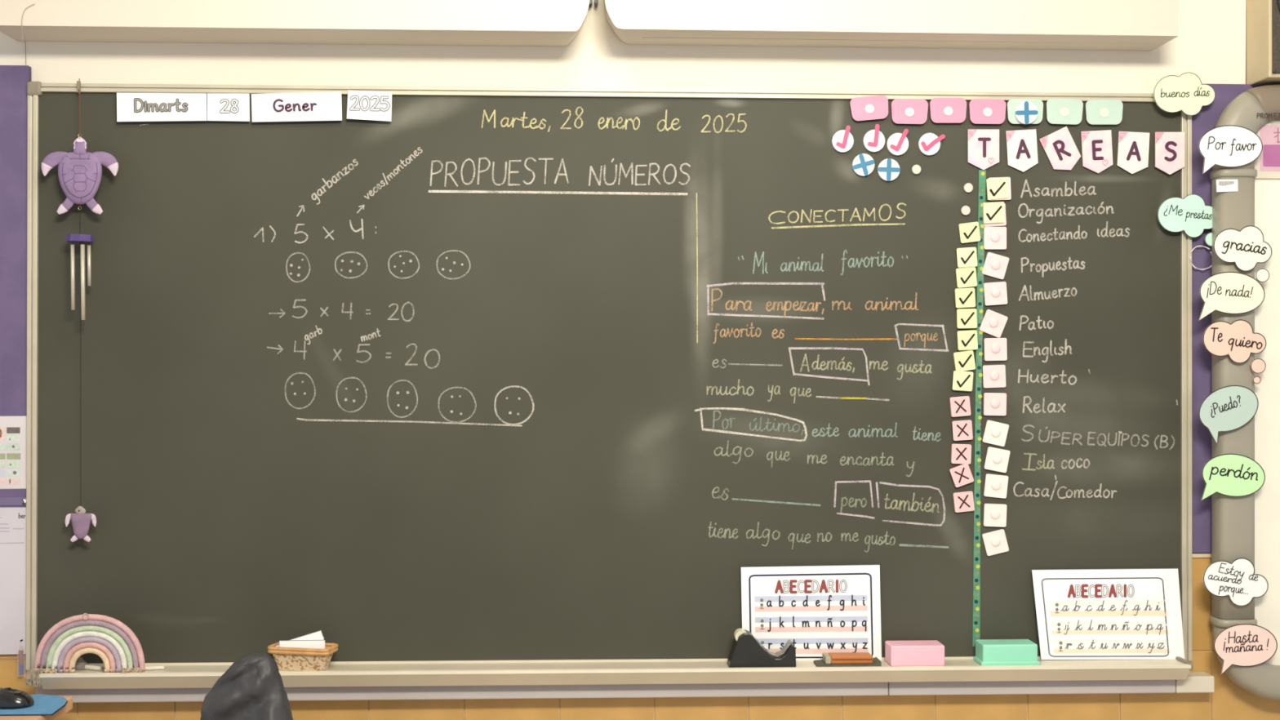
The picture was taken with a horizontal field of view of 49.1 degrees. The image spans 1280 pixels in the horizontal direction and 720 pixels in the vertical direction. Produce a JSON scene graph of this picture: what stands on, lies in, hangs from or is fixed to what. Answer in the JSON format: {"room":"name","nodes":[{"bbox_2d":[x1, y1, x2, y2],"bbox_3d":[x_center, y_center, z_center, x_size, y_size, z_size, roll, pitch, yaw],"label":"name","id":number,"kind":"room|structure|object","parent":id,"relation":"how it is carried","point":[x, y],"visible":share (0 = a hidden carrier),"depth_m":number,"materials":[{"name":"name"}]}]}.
{"room":"school classroom","nodes":[
{"label":"school classroom","id":0,"kind":"room"},
{"bbox_2d":[0,0,1279,719],"bbox_3d":[0.053,-0.051,3.071,6.000,2.950,0.109,0,0,-2],"label":"wall","id":1,"kind":"structure","parent":0,"point":[1210,44],"depth_m":3.03,"materials":[{"name":"beige paint"}]},
{"bbox_2d":[0,65,31,507],"bbox_3d":[-1.430,-0.102,2.954,0.279,1.040,0.018,0,0,-2],"label":"pinboard","id":2,"kind":"object","parent":1,"relation":"attached to","point":[14,79],"visible":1,"depth_m":2.95,"materials":[{"name":"purple fabric"}]},
{"bbox_2d":[0,506,26,654],"bbox_3d":[-1.401,0.466,2.942,0.220,0.311,0.001,0,0,-2],"label":"paper sheet","id":3,"kind":"object","parent":2,"relation":"attached to","point":[12,520],"visible":1,"depth_m":2.95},
{"bbox_2d":[18,639,23,675],"bbox_3d":[-1.298,0.627,2.943,0.020,0.078,0.011,0,0,-2],"label":"pen","id":4,"kind":"object","parent":3,"relation":"attached to","point":[20,651],"visible":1,"depth_m":2.94,"materials":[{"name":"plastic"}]},
{"bbox_2d":[0,497,26,505],"bbox_3d":[-1.401,0.297,2.943,0.220,0.018,0.001,0,0,-2],"label":"paper sheet","id":5,"kind":"object","parent":2,"relation":"attached to","point":[3,500],"visible":1,"depth_m":2.95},
{"bbox_2d":[0,416,26,488],"bbox_3d":[-1.401,0.195,2.944,0.222,0.155,0.001,0,0,-2],"label":"paper sheet","id":6,"kind":"object","parent":2,"relation":"attached to","point":[13,429],"visible":1,"depth_m":2.95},
{"bbox_2d":[0,0,589,46],"bbox_3d":[-0.711,-0.770,2.926,1.215,0.190,0.140,0,0,-2],"label":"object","id":7,"kind":"object","parent":1,"relation":"attached to","point":[509,23],"visible":1,"depth_m":2.87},
{"bbox_2d":[589,0,598,8],"bbox_3d":[-0.100,-0.769,3.004,0.020,0.018,0.034,0,0,-2],"label":"clip","id":8,"kind":"object","parent":1,"relation":"attached to","point":[596,2],"visible":0.9,"depth_m":2.99,"materials":[{"name":"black metal"}]},
{"bbox_2d":[26,81,1193,688],"bbox_3d":[-0.043,0.047,2.963,2.495,1.264,0.114,0,0,-2],"label":"chalkboard","id":9,"kind":"object","parent":1,"relation":"attached to","point":[470,386],"depth_m":2.99,"materials":[{"name":"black stone"}]},
{"bbox_2d":[40,78,118,542],"bbox_3d":[-1.167,-0.106,2.914,0.150,0.972,0.055,0,0,16],"label":"wind chime","id":10,"kind":"object","parent":9,"relation":"hanging from","point":[79,171],"visible":1,"depth_m":2.91,"materials":[{"name":"purple paint"}]},
{"bbox_2d":[75,656,88,670],"bbox_3d":[-1.168,0.627,2.917,0.042,0.031,0.026,0,0,15],"label":"cloth","id":11,"kind":"object","parent":9,"relation":"on","point":[80,664],"visible":0.4,"depth_m":2.91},
{"bbox_2d":[24,613,145,687],"bbox_3d":[-1.136,0.593,2.868,0.239,0.149,0.029,0,0,-2],"label":"rainbow","id":12,"kind":"object","parent":9,"relation":"on","point":[119,649],"visible":1,"depth_m":2.87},
{"bbox_2d":[145,666,164,670],"bbox_3d":[-1.009,0.639,2.905,0.042,0.008,0.008,0,0,-9],"label":"chalk","id":13,"kind":"object","parent":9,"relation":"on","point":[147,668],"visible":0.84,"depth_m":2.90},
{"bbox_2d":[116,93,206,121],"bbox_3d":[-1.007,-0.532,2.949,0.187,0.061,0.002,0,0,-2],"label":"card","id":14,"kind":"object","parent":9,"relation":"attached to","point":[131,107],"visible":1,"depth_m":2.95,"materials":[{"name":"white paper"}]},
{"bbox_2d":[207,93,249,121],"bbox_3d":[-0.869,-0.534,2.957,0.088,0.058,0.002,0,0,-2],"label":"card","id":15,"kind":"object","parent":9,"relation":"attached to","point":[220,106],"visible":1,"depth_m":2.96,"materials":[{"name":"white paper"}]},
{"bbox_2d":[251,91,342,122],"bbox_3d":[-0.726,-0.535,2.961,0.190,0.066,0.002,0,0,-2],"label":"card","id":16,"kind":"object","parent":9,"relation":"attached to","point":[305,106],"visible":1,"depth_m":2.96,"materials":[{"name":"white paper"}]},
{"bbox_2d":[267,641,338,671],"bbox_3d":[-0.702,0.619,2.917,0.139,0.050,0.068,0,0,12],"label":"basket","id":17,"kind":"object","parent":9,"relation":"on","point":[296,659],"visible":0.9,"depth_m":2.89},
{"bbox_2d":[279,640,324,648],"bbox_3d":[-0.701,0.603,2.908,0.095,0.043,0.001,0,0,-2],"label":"card","id":18,"kind":"object","parent":17,"relation":"in","point":[317,644],"visible":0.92,"depth_m":2.91,"materials":[{"name":"paper"}]},
{"bbox_2d":[289,630,325,648],"bbox_3d":[-0.694,0.594,2.916,0.080,0.063,0.001,0,0,-2],"label":"card","id":19,"kind":"object","parent":17,"relation":"in","point":[317,635],"visible":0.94,"depth_m":2.92,"materials":[{"name":"paper"}]},
{"bbox_2d":[346,90,391,121],"bbox_3d":[-0.573,-0.538,2.966,0.095,0.065,0.002,0,0,-2],"label":"card","id":20,"kind":"object","parent":9,"relation":"attached to","point":[362,104],"visible":1,"depth_m":2.97,"materials":[{"name":"white paper"}]},
{"bbox_2d":[39,656,1191,688],"bbox_3d":[-0.034,0.660,2.960,2.392,0.038,0.113,0,0,-2],"label":"chalk tray","id":21,"kind":"object","parent":9,"relation":"on","point":[180,672],"depth_m":2.93,"materials":[{"name":"metal"}]},
{"bbox_2d":[727,628,795,667],"bbox_3d":[0.256,0.606,2.955,0.141,0.076,0.048,0,0,-2],"label":"tape dispenser","id":22,"kind":"object","parent":9,"relation":"on","point":[746,651],"visible":1,"depth_m":2.93,"materials":[{"name":"black plastic"}]},
{"bbox_2d":[741,564,881,659],"bbox_3d":[0.368,0.543,3.007,0.305,0.205,0.011,0,0,-2],"label":"poster","id":23,"kind":"object","parent":9,"relation":"on","point":[820,609],"visible":0.96,"depth_m":3.01,"materials":[{"name":"white paper"}]},
{"bbox_2d":[831,125,853,152],"bbox_3d":[0.437,-0.477,3.019,0.046,0.058,0.008,0,0,-2],"label":"round magnet","id":24,"kind":"object","parent":9,"relation":"attached to","point":[842,140],"visible":1,"depth_m":3.02,"materials":[{"name":"plastic"}]},
{"bbox_2d":[813,652,881,666],"bbox_3d":[0.439,0.634,2.966,0.135,0.022,0.050,0,0,-2],"label":"eraser","id":25,"kind":"object","parent":9,"relation":"on","point":[830,659],"visible":1,"depth_m":2.95,"materials":[{"name":"orange fabric"}]},
{"bbox_2d":[852,153,875,176],"bbox_3d":[0.482,-0.421,3.020,0.048,0.048,0.008,0,0,-2],"label":"round magnet","id":26,"kind":"object","parent":9,"relation":"attached to","point":[863,164],"visible":1,"depth_m":3.02,"materials":[{"name":"plastic"}]},
{"bbox_2d":[849,95,888,120],"bbox_3d":[0.494,-0.543,3.015,0.083,0.056,0.003,0,0,-2],"label":"tag","id":27,"kind":"object","parent":9,"relation":"attached to","point":[876,107],"visible":1,"depth_m":3.02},
{"bbox_2d":[864,103,874,113],"bbox_3d":[0.494,-0.541,3.014,0.020,0.020,0.002,0,0,-2],"label":"magnet","id":28,"kind":"object","parent":27,"relation":"attached to","point":[868,108],"depth_m":3.01},
{"bbox_2d":[862,124,884,151],"bbox_3d":[0.505,-0.479,3.021,0.046,0.060,0.008,0,0,-2],"label":"round magnet","id":29,"kind":"object","parent":9,"relation":"attached to","point":[873,140],"visible":1,"depth_m":3.02,"materials":[{"name":"plastic"}]},
{"bbox_2d":[877,158,900,181],"bbox_3d":[0.537,-0.410,3.022,0.049,0.048,0.008,0,0,-2],"label":"round magnet","id":30,"kind":"object","parent":9,"relation":"attached to","point":[888,170],"visible":1,"depth_m":3.02,"materials":[{"name":"white plastic"}]},
{"bbox_2d":[886,128,908,155],"bbox_3d":[0.556,-0.471,3.024,0.046,0.057,0.008,0,0,-2],"label":"round magnet","id":31,"kind":"object","parent":9,"relation":"attached to","point":[897,144],"visible":1,"depth_m":3.02,"materials":[{"name":"white plastic"}]},
{"bbox_2d":[891,98,928,124],"bbox_3d":[0.582,-0.536,3.019,0.080,0.054,0.003,0,0,-2],"label":"tag","id":32,"kind":"object","parent":9,"relation":"attached to","point":[904,111],"visible":1,"depth_m":3.02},
{"bbox_2d":[904,107,914,116],"bbox_3d":[0.581,-0.534,3.018,0.020,0.020,0.002,0,0,-2],"label":"magnet","id":33,"kind":"object","parent":32,"relation":"attached to","point":[908,112],"depth_m":3.02},
{"bbox_2d":[884,640,944,666],"bbox_3d":[0.584,0.623,2.977,0.115,0.044,0.060,0,0,-2],"label":"plastic box","id":34,"kind":"object","parent":9,"relation":"on","point":[923,652],"visible":1,"depth_m":2.95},
{"bbox_2d":[911,164,920,174],"bbox_3d":[0.597,-0.412,3.026,0.020,0.021,0.006,0,0,-2],"label":"magnet","id":35,"kind":"object","parent":9,"relation":"attached to","point":[916,169],"visible":1,"depth_m":3.02},
{"bbox_2d":[918,133,945,155],"bbox_3d":[0.631,-0.466,3.027,0.058,0.048,0.008,0,0,-2],"label":"round magnet","id":36,"kind":"object","parent":9,"relation":"attached to","point":[929,144],"visible":1,"depth_m":3.02,"materials":[{"name":"white plastic"}]},
{"bbox_2d":[929,97,966,123],"bbox_3d":[0.666,-0.539,3.022,0.080,0.054,0.003,0,0,-2],"label":"tag","id":37,"kind":"object","parent":9,"relation":"attached to","point":[943,110],"visible":1,"depth_m":3.02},
{"bbox_2d":[943,106,952,115],"bbox_3d":[0.665,-0.537,3.022,0.020,0.020,0.002,0,0,-2],"label":"magnet","id":38,"kind":"object","parent":37,"relation":"attached to","point":[948,110],"depth_m":3.02},
{"bbox_2d":[949,395,970,417],"bbox_3d":[0.692,0.100,3.026,0.046,0.046,0.005,0,0,-2],"label":"card","id":39,"kind":"object","parent":9,"relation":"attached to","point":[959,406],"visible":1,"depth_m":3.02,"materials":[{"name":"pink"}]},
{"bbox_2d":[951,444,971,464],"bbox_3d":[0.694,0.203,3.026,0.044,0.044,0.005,0,0,-2],"label":"card","id":40,"kind":"object","parent":9,"relation":"attached to","point":[960,453],"visible":1,"depth_m":3.02,"materials":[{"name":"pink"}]},
{"bbox_2d":[949,462,973,487],"bbox_3d":[0.695,0.249,3.022,0.053,0.052,0.003,0,0,-2],"label":"card","id":41,"kind":"object","parent":9,"relation":"attached to","point":[962,475],"visible":1,"depth_m":3.02,"materials":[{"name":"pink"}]},
{"bbox_2d":[951,419,973,440],"bbox_3d":[0.696,0.152,3.023,0.045,0.045,0.003,0,0,-2],"label":"card","id":42,"kind":"object","parent":9,"relation":"attached to","point":[962,429],"visible":1,"depth_m":3.02,"materials":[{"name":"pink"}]},
{"bbox_2d":[952,370,973,391],"bbox_3d":[0.697,0.045,3.023,0.045,0.044,0.003,0,0,-2],"label":"card","id":43,"kind":"object","parent":9,"relation":"attached to","point":[962,380],"visible":1,"depth_m":3.02,"materials":[{"name":"yellow"}]},
{"bbox_2d":[952,491,974,512],"bbox_3d":[0.700,0.306,3.026,0.046,0.046,0.005,0,0,-2],"label":"card","id":44,"kind":"object","parent":9,"relation":"attached to","point":[963,501],"visible":1,"depth_m":3.02,"materials":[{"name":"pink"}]},
{"bbox_2d":[953,350,975,371],"bbox_3d":[0.701,0.002,3.027,0.048,0.047,0.005,0,0,-2],"label":"card","id":45,"kind":"object","parent":9,"relation":"attached to","point":[964,360],"visible":1,"depth_m":3.02,"materials":[{"name":"yellow"}]},
{"bbox_2d":[955,287,975,307],"bbox_3d":[0.703,-0.134,3.024,0.045,0.044,0.003,0,0,-2],"label":"card","id":46,"kind":"object","parent":9,"relation":"attached to","point":[964,297],"visible":1,"depth_m":3.02,"materials":[{"name":"yellow"}]},
{"bbox_2d":[960,205,970,215],"bbox_3d":[0.705,-0.324,3.030,0.020,0.021,0.006,0,0,-2],"label":"magnet","id":47,"kind":"object","parent":9,"relation":"attached to","point":[965,210],"visible":1,"depth_m":3.03},
{"bbox_2d":[955,266,977,288],"bbox_3d":[0.706,-0.179,3.028,0.046,0.045,0.005,0,0,-2],"label":"card","id":48,"kind":"object","parent":9,"relation":"attached to","point":[965,277],"visible":1,"depth_m":3.03,"materials":[{"name":"yellow"}]},
{"bbox_2d":[956,308,977,328],"bbox_3d":[0.707,-0.090,3.027,0.044,0.043,0.005,0,0,-2],"label":"card","id":49,"kind":"object","parent":9,"relation":"attached to","point":[966,317],"visible":1,"depth_m":3.03,"materials":[{"name":"yellow"}]},
{"bbox_2d":[956,247,977,267],"bbox_3d":[0.706,-0.222,3.025,0.045,0.045,0.003,0,0,-2],"label":"card","id":50,"kind":"object","parent":9,"relation":"attached to","point":[966,256],"visible":1,"depth_m":3.02,"materials":[{"name":"yellow"}]},
{"bbox_2d":[956,329,977,350],"bbox_3d":[0.707,-0.043,3.024,0.045,0.044,0.003,0,0,-2],"label":"card","id":51,"kind":"object","parent":9,"relation":"attached to","point":[966,340],"visible":1,"depth_m":3.02,"materials":[{"name":"yellow"}]},
{"bbox_2d":[963,182,973,192],"bbox_3d":[0.711,-0.373,3.030,0.020,0.021,0.006,0,0,-2],"label":"magnet","id":52,"kind":"object","parent":9,"relation":"attached to","point":[968,187],"visible":1,"depth_m":3.03},
{"bbox_2d":[958,222,980,243],"bbox_3d":[0.713,-0.276,3.029,0.047,0.046,0.005,0,0,-2],"label":"card","id":53,"kind":"object","parent":9,"relation":"attached to","point":[968,232],"visible":1,"depth_m":3.03,"materials":[{"name":"yellow"}]},
{"bbox_2d":[968,128,999,169],"bbox_3d":[0.744,-0.455,3.030,0.069,0.088,0.002,0,0,-2],"label":"pennant","id":54,"kind":"object","parent":9,"relation":"attached to","point":[983,144],"visible":1,"depth_m":3.03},
{"bbox_2d":[968,98,1005,124],"bbox_3d":[0.752,-0.537,3.026,0.080,0.054,0.003,0,0,-2],"label":"tag","id":55,"kind":"object","parent":9,"relation":"attached to","point":[982,111],"visible":1,"depth_m":3.03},
{"bbox_2d":[982,107,992,116],"bbox_3d":[0.751,-0.536,3.025,0.020,0.020,0.002,0,0,-2],"label":"magnet","id":56,"kind":"object","parent":55,"relation":"attached to","point":[987,112],"depth_m":3.02},
{"bbox_2d":[982,201,1004,223],"bbox_3d":[0.765,-0.319,3.027,0.045,0.047,0.003,0,0,-2],"label":"card","id":57,"kind":"object","parent":9,"relation":"attached to","point":[993,212],"visible":1,"depth_m":3.03,"materials":[{"name":"yellow"}]},
{"bbox_2d":[979,309,1008,337],"bbox_3d":[0.766,-0.079,3.030,0.062,0.061,0.008,0,0,-2],"label":"magnet","id":58,"kind":"object","parent":9,"relation":"attached to","point":[993,323],"visible":1,"depth_m":3.03},
{"bbox_2d":[982,364,1005,387],"bbox_3d":[0.767,0.035,3.029,0.050,0.050,0.008,0,0,-2],"label":"magnet","id":59,"kind":"object","parent":9,"relation":"attached to","point":[993,375],"visible":1,"depth_m":3.03},
{"bbox_2d":[982,203,1006,226],"bbox_3d":[0.768,-0.315,3.033,0.051,0.051,0.004,0,0,-2],"label":"magnet","id":60,"kind":"object","parent":9,"relation":"attached to","point":[1004,223],"visible":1,"depth_m":3.03},
{"bbox_2d":[983,226,1006,249],"bbox_3d":[0.769,-0.264,3.029,0.049,0.049,0.008,0,0,-2],"label":"magnet","id":61,"kind":"object","parent":9,"relation":"attached to","point":[994,237],"visible":1,"depth_m":3.03},
{"bbox_2d":[983,392,1006,415],"bbox_3d":[0.768,0.096,3.027,0.050,0.050,0.008,0,0,-2],"label":"magnet","id":62,"kind":"object","parent":9,"relation":"attached to","point":[994,403],"visible":1,"depth_m":3.03},
{"bbox_2d":[983,503,1006,527],"bbox_3d":[0.768,0.336,3.026,0.050,0.050,0.008,0,0,-2],"label":"card","id":63,"kind":"object","parent":9,"relation":"attached to","point":[994,514],"visible":1,"depth_m":3.03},
{"bbox_2d":[983,337,1007,360],"bbox_3d":[0.769,-0.023,3.028,0.050,0.050,0.008,0,0,-2],"label":"magnet","id":64,"kind":"object","parent":9,"relation":"attached to","point":[995,348],"visible":1,"depth_m":3.03},
{"bbox_2d":[982,528,1008,555],"bbox_3d":[0.769,0.395,3.028,0.058,0.058,0.008,0,0,-2],"label":"card","id":65,"kind":"object","parent":9,"relation":"attached to","point":[995,542],"visible":1,"depth_m":3.03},
{"bbox_2d":[983,281,1007,305],"bbox_3d":[0.769,-0.144,3.028,0.052,0.052,0.008,0,0,-2],"label":"magnet","id":66,"kind":"object","parent":9,"relation":"attached to","point":[995,293],"visible":1,"depth_m":3.03},
{"bbox_2d":[982,252,1008,279],"bbox_3d":[0.770,-0.204,3.030,0.059,0.059,0.008,0,0,-2],"label":"magnet","id":67,"kind":"object","parent":9,"relation":"attached to","point":[995,265],"visible":1,"depth_m":3.03},
{"bbox_2d":[982,420,1008,446],"bbox_3d":[0.770,0.159,3.029,0.057,0.057,0.008,0,0,-2],"label":"magnet","id":68,"kind":"object","parent":9,"relation":"attached to","point":[995,433],"visible":1,"depth_m":3.03},
{"bbox_2d":[983,473,1008,498],"bbox_3d":[0.771,0.273,3.029,0.053,0.053,0.008,0,0,-2],"label":"card","id":69,"kind":"object","parent":9,"relation":"attached to","point":[995,486],"visible":1,"depth_m":3.03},
{"bbox_2d":[983,446,1009,472],"bbox_3d":[0.773,0.216,3.027,0.056,0.056,0.008,0,0,-2],"label":"magnet","id":70,"kind":"object","parent":9,"relation":"attached to","point":[997,459],"visible":1,"depth_m":3.03},
{"bbox_2d":[986,177,1008,199],"bbox_3d":[0.772,-0.371,3.027,0.047,0.049,0.003,0,0,-2],"label":"card","id":71,"kind":"object","parent":9,"relation":"attached to","point":[997,188],"visible":1,"depth_m":3.03,"materials":[{"name":"yellow"}]},
{"bbox_2d":[988,177,1011,200],"bbox_3d":[0.778,-0.371,3.032,0.050,0.051,0.004,0,0,-2],"label":"card","id":72,"kind":"object","parent":9,"relation":"attached to","point":[1008,179],"visible":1,"depth_m":3.03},
{"bbox_2d":[973,639,1039,665],"bbox_3d":[0.781,0.623,2.984,0.126,0.045,0.062,0,0,-2],"label":"plastic box","id":73,"kind":"object","parent":9,"relation":"on","point":[988,651],"visible":1,"depth_m":2.96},
{"bbox_2d":[1005,128,1038,172],"bbox_3d":[0.828,-0.454,3.034,0.070,0.093,0.002,0,0,-2],"label":"pennant","id":74,"kind":"object","parent":9,"relation":"attached to","point":[1021,144],"visible":1,"depth_m":3.03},
{"bbox_2d":[1007,98,1043,124],"bbox_3d":[0.834,-0.538,3.030,0.079,0.054,0.002,0,0,-2],"label":"tag","id":75,"kind":"object","parent":9,"relation":"attached to","point":[1012,104],"visible":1,"depth_m":3.03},
{"bbox_2d":[1014,101,1037,124],"bbox_3d":[0.834,-0.533,3.023,0.049,0.049,0.008,0,0,-2],"label":"round magnet","id":76,"kind":"object","parent":9,"relation":"attached to","point":[1025,113],"visible":1,"depth_m":3.02,"materials":[{"name":"white plastic"}]},
{"bbox_2d":[1039,126,1080,169],"bbox_3d":[0.912,-0.460,3.037,0.091,0.095,0.002,0,0,-2],"label":"pennant","id":77,"kind":"object","parent":9,"relation":"attached to","point":[1060,147],"visible":1,"depth_m":3.04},
{"bbox_2d":[1046,97,1083,124],"bbox_3d":[0.920,-0.539,3.033,0.080,0.056,0.003,0,0,-2],"label":"tag","id":78,"kind":"object","parent":9,"relation":"attached to","point":[1059,111],"visible":1,"depth_m":3.03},
{"bbox_2d":[1059,107,1069,116],"bbox_3d":[0.919,-0.537,3.032,0.021,0.020,0.002,0,0,-2],"label":"magnet","id":79,"kind":"object","parent":78,"relation":"attached to","point":[1064,112],"depth_m":3.03},
{"bbox_2d":[1080,129,1112,173],"bbox_3d":[0.993,-0.453,3.041,0.070,0.094,0.002,0,0,-2],"label":"pennant","id":80,"kind":"object","parent":9,"relation":"attached to","point":[1096,145],"visible":1,"depth_m":3.04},
{"bbox_2d":[1085,99,1123,124],"bbox_3d":[1.007,-0.538,3.037,0.082,0.054,0.003,0,0,-2],"label":"tag","id":81,"kind":"object","parent":9,"relation":"attached to","point":[1098,112],"visible":1,"depth_m":3.04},
{"bbox_2d":[1099,107,1108,117],"bbox_3d":[1.007,-0.536,3.036,0.021,0.020,0.002,0,0,-2],"label":"magnet","id":82,"kind":"object","parent":81,"relation":"attached to","point":[1104,112],"depth_m":3.04},
{"bbox_2d":[1031,568,1184,659],"bbox_3d":[1.011,0.549,3.024,0.330,0.194,0.014,0,0,-2],"label":"poster","id":83,"kind":"object","parent":9,"relation":"on","point":[1092,614],"visible":1,"depth_m":3.02,"materials":[{"name":"white paper"}]},
{"bbox_2d":[1116,131,1149,173],"bbox_3d":[1.073,-0.451,3.044,0.071,0.093,0.002,0,0,-2],"label":"pennant","id":84,"kind":"object","parent":9,"relation":"attached to","point":[1133,147],"visible":1,"depth_m":3.04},
{"bbox_2d":[1155,132,1184,174],"bbox_3d":[1.152,-0.449,3.043,0.065,0.093,0.002,0,0,-2],"label":"pennant","id":85,"kind":"object","parent":9,"relation":"attached to","point":[1169,146],"visible":1,"depth_m":3.04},
{"bbox_2d":[1153,72,1215,115],"bbox_3d":[1.178,-0.575,3.028,0.136,0.094,0.002,0,0,-2],"label":"speech bubble","id":86,"kind":"object","parent":9,"relation":"attached to","point":[1185,92],"visible":1,"depth_m":3.03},
{"bbox_2d":[1175,656,1193,670],"bbox_3d":[1.162,0.648,3.003,0.010,0.016,0.092,0,0,-2],"label":"chalk","id":87,"kind":"object","parent":9,"relation":"on","point":[1185,664],"depth_m":2.96,"materials":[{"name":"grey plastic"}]},
{"bbox_2d":[35,671,1213,702],"bbox_3d":[-0.010,0.697,2.986,2.496,0.036,0.049,0,0,-2],"label":"duct","id":88,"kind":"object","parent":1,"relation":"attached to","point":[1195,682],"visible":0.57,"depth_m":2.96,"materials":[{"name":"grey plastic"}]},
{"bbox_2d":[604,0,1178,50],"bbox_3d":[0.524,-0.771,2.978,1.204,0.185,0.140,0,0,-2],"label":"housing","id":89,"kind":"object","parent":1,"relation":"attached to","point":[1023,24],"visible":1,"depth_m":2.92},
{"bbox_2d":[1191,552,1211,558],"bbox_3d":[0.054,0.426,3.018,6.000,0.011,0.014,0,0,-2],"label":"trim","id":90,"kind":"structure","parent":1,"relation":"attached to","point":[1205,554],"depth_m":3.06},
{"bbox_2d":[1191,84,1261,553],"bbox_3d":[1.437,-0.091,3.075,0.466,1.026,0.018,0,0,-2],"label":"pinboard","id":91,"kind":"object","parent":1,"relation":"attached to","point":[1206,120],"visible":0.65,"depth_m":3.06,"materials":[{"name":"purple fabric"}]},
{"bbox_2d":[1209,84,1279,700],"bbox_3d":[1.604,0.072,3.036,0.751,1.338,0.072,0,0,-2],"label":"whiteboard","id":92,"kind":"object","parent":1,"relation":"attached to","point":[1248,526],"visible":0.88,"depth_m":3.02,"materials":[{"name":"grey plastic"}]},
{"bbox_2d":[1157,194,1212,246],"bbox_3d":[1.189,-0.303,3.035,0.137,0.114,0.003,0,0,-2],"label":"speech bubble","id":93,"kind":"object","parent":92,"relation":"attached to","point":[1190,214],"visible":1,"depth_m":3.04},
{"bbox_2d":[1189,245,1211,270],"bbox_3d":[1.225,-0.222,3.047,0.061,0.053,0.011,0,0,-2],"label":"cable loop","id":94,"kind":"object","parent":92,"relation":"attached to","point":[1196,246],"visible":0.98,"depth_m":3.05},
{"bbox_2d":[1198,385,1258,444],"bbox_3d":[1.253,0.117,2.980,0.129,0.126,0.002,0,0,-2],"label":"speech bubble","id":95,"kind":"object","parent":92,"relation":"attached to","point":[1231,407],"visible":1,"depth_m":2.98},
{"bbox_2d":[1198,124,1262,173],"bbox_3d":[1.258,-0.448,2.982,0.139,0.105,0.002,0,0,-2],"label":"speech bubble","id":96,"kind":"object","parent":92,"relation":"attached to","point":[1228,145],"visible":1,"depth_m":2.98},
{"bbox_2d":[1199,271,1265,320],"bbox_3d":[1.259,-0.136,2.978,0.143,0.104,0.002,0,0,-2],"label":"speech bubble","id":97,"kind":"object","parent":92,"relation":"attached to","point":[1225,292],"visible":1,"depth_m":2.98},
{"bbox_2d":[1201,453,1265,500],"bbox_3d":[1.263,0.249,2.980,0.138,0.100,0.002,0,0,-2],"label":"speech bubble","id":98,"kind":"object","parent":92,"relation":"attached to","point":[1233,475],"visible":1,"depth_m":2.98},
{"bbox_2d":[1202,319,1266,383],"bbox_3d":[1.266,-0.018,2.981,0.138,0.137,0.003,0,0,-2],"label":"speech bubble","id":99,"kind":"object","parent":92,"relation":"attached to","point":[1237,340],"visible":1,"depth_m":2.98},
{"bbox_2d":[1203,557,1268,606],"bbox_3d":[1.268,0.473,2.979,0.141,0.103,0.002,0,0,-2],"label":"speech bubble","id":100,"kind":"object","parent":92,"relation":"attached to","point":[1237,580],"visible":1,"depth_m":2.98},
{"bbox_2d":[1213,225,1271,282],"bbox_3d":[1.284,-0.226,2.982,0.127,0.121,0.003,0,0,-2],"label":"speech bubble","id":101,"kind":"object","parent":92,"relation":"attached to","point":[1246,247],"visible":1,"depth_m":2.98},
{"bbox_2d":[1213,623,1277,674],"bbox_3d":[1.289,0.615,2.979,0.138,0.108,0.002,0,0,-2],"label":"speech bubble","id":102,"kind":"object","parent":92,"relation":"attached to","point":[1242,645],"visible":1,"depth_m":2.98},
{"bbox_2d":[1259,125,1279,171],"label":"print","id":103,"kind":"object","parent":92,"relation":"attached to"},
{"bbox_2d":[1262,144,1279,166],"bbox_3d":[1.415,-0.442,3.025,0.141,0.049,0.001,0,0,-2],"label":"print","id":104,"kind":"object","parent":92,"relation":"attached to","point":[1271,153],"depth_m":3.02},
{"bbox_2d":[1245,23,1246,84],"bbox_3d":[1.331,-0.746,3.070,0.005,0.327,0.022,0,0,24],"label":"cable","id":105,"kind":"object","parent":1,"relation":"attached to","point":[1246,24],"visible":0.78,"depth_m":3.08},
{"bbox_2d":[1246,0,1279,85],"bbox_3d":[1.466,-0.781,3.031,0.260,0.360,0.113,0,0,-2],"label":"loudspeaker","id":106,"kind":"object","parent":1,"relation":"attached to","point":[1263,16],"visible":1,"depth_m":3.01,"materials":[{"name":"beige plastic"}]},
{"bbox_2d":[1271,0,1279,74],"bbox_3d":[1.467,-0.779,2.979,0.250,0.347,0.010,0,0,-2],"label":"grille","id":107,"kind":"object","parent":106,"relation":"attached to","point":[1275,3],"depth_m":2.97,"materials":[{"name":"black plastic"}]},
{"bbox_3d":[0.177,1.436,0.072,6.000,0.050,6.100,0,0,-2],"label":"floor","id":108,"kind":"structure","parent":0,"visible":0},
{"bbox_2d":[0,696,72,719],"bbox_3d":[-1.621,1.052,2.531,0.950,0.735,0.620,0,0,-2],"label":"desk","id":109,"kind":"object","parent":108,"relation":"on","point":[68,706],"visible":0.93,"depth_m":2.73,"materials":[{"name":"brown wood"}]},
{"bbox_2d":[0,694,67,715],"bbox_3d":[-1.293,0.683,2.774,0.314,0.004,0.163,0,0,-2],"label":"mouse pad","id":110,"kind":"object","parent":109,"relation":"on","point":[44,704],"visible":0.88,"depth_m":2.74,"materials":[{"name":"blue fabric"}]},
{"bbox_2d":[0,687,34,709],"bbox_3d":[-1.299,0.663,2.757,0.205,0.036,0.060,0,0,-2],"label":"computer mouse","id":111,"kind":"object","parent":110,"relation":"on","point":[10,698],"visible":1,"depth_m":2.74,"materials":[{"name":"black plastic"}]},
{"bbox_3d":[-0.701,1.011,2.339,0.400,0.818,0.420,0,0,-2],"label":"chair","id":112,"kind":"object","parent":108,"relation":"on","visible":0},
{"bbox_2d":[200,652,293,719],"bbox_3d":[-0.694,0.795,2.530,0.262,0.527,0.152,0,0,-2],"label":"jacket","id":113,"kind":"object","parent":112,"relation":"on","point":[252,687],"visible":1,"depth_m":2.50,"materials":[{"name":"grey fabric"}]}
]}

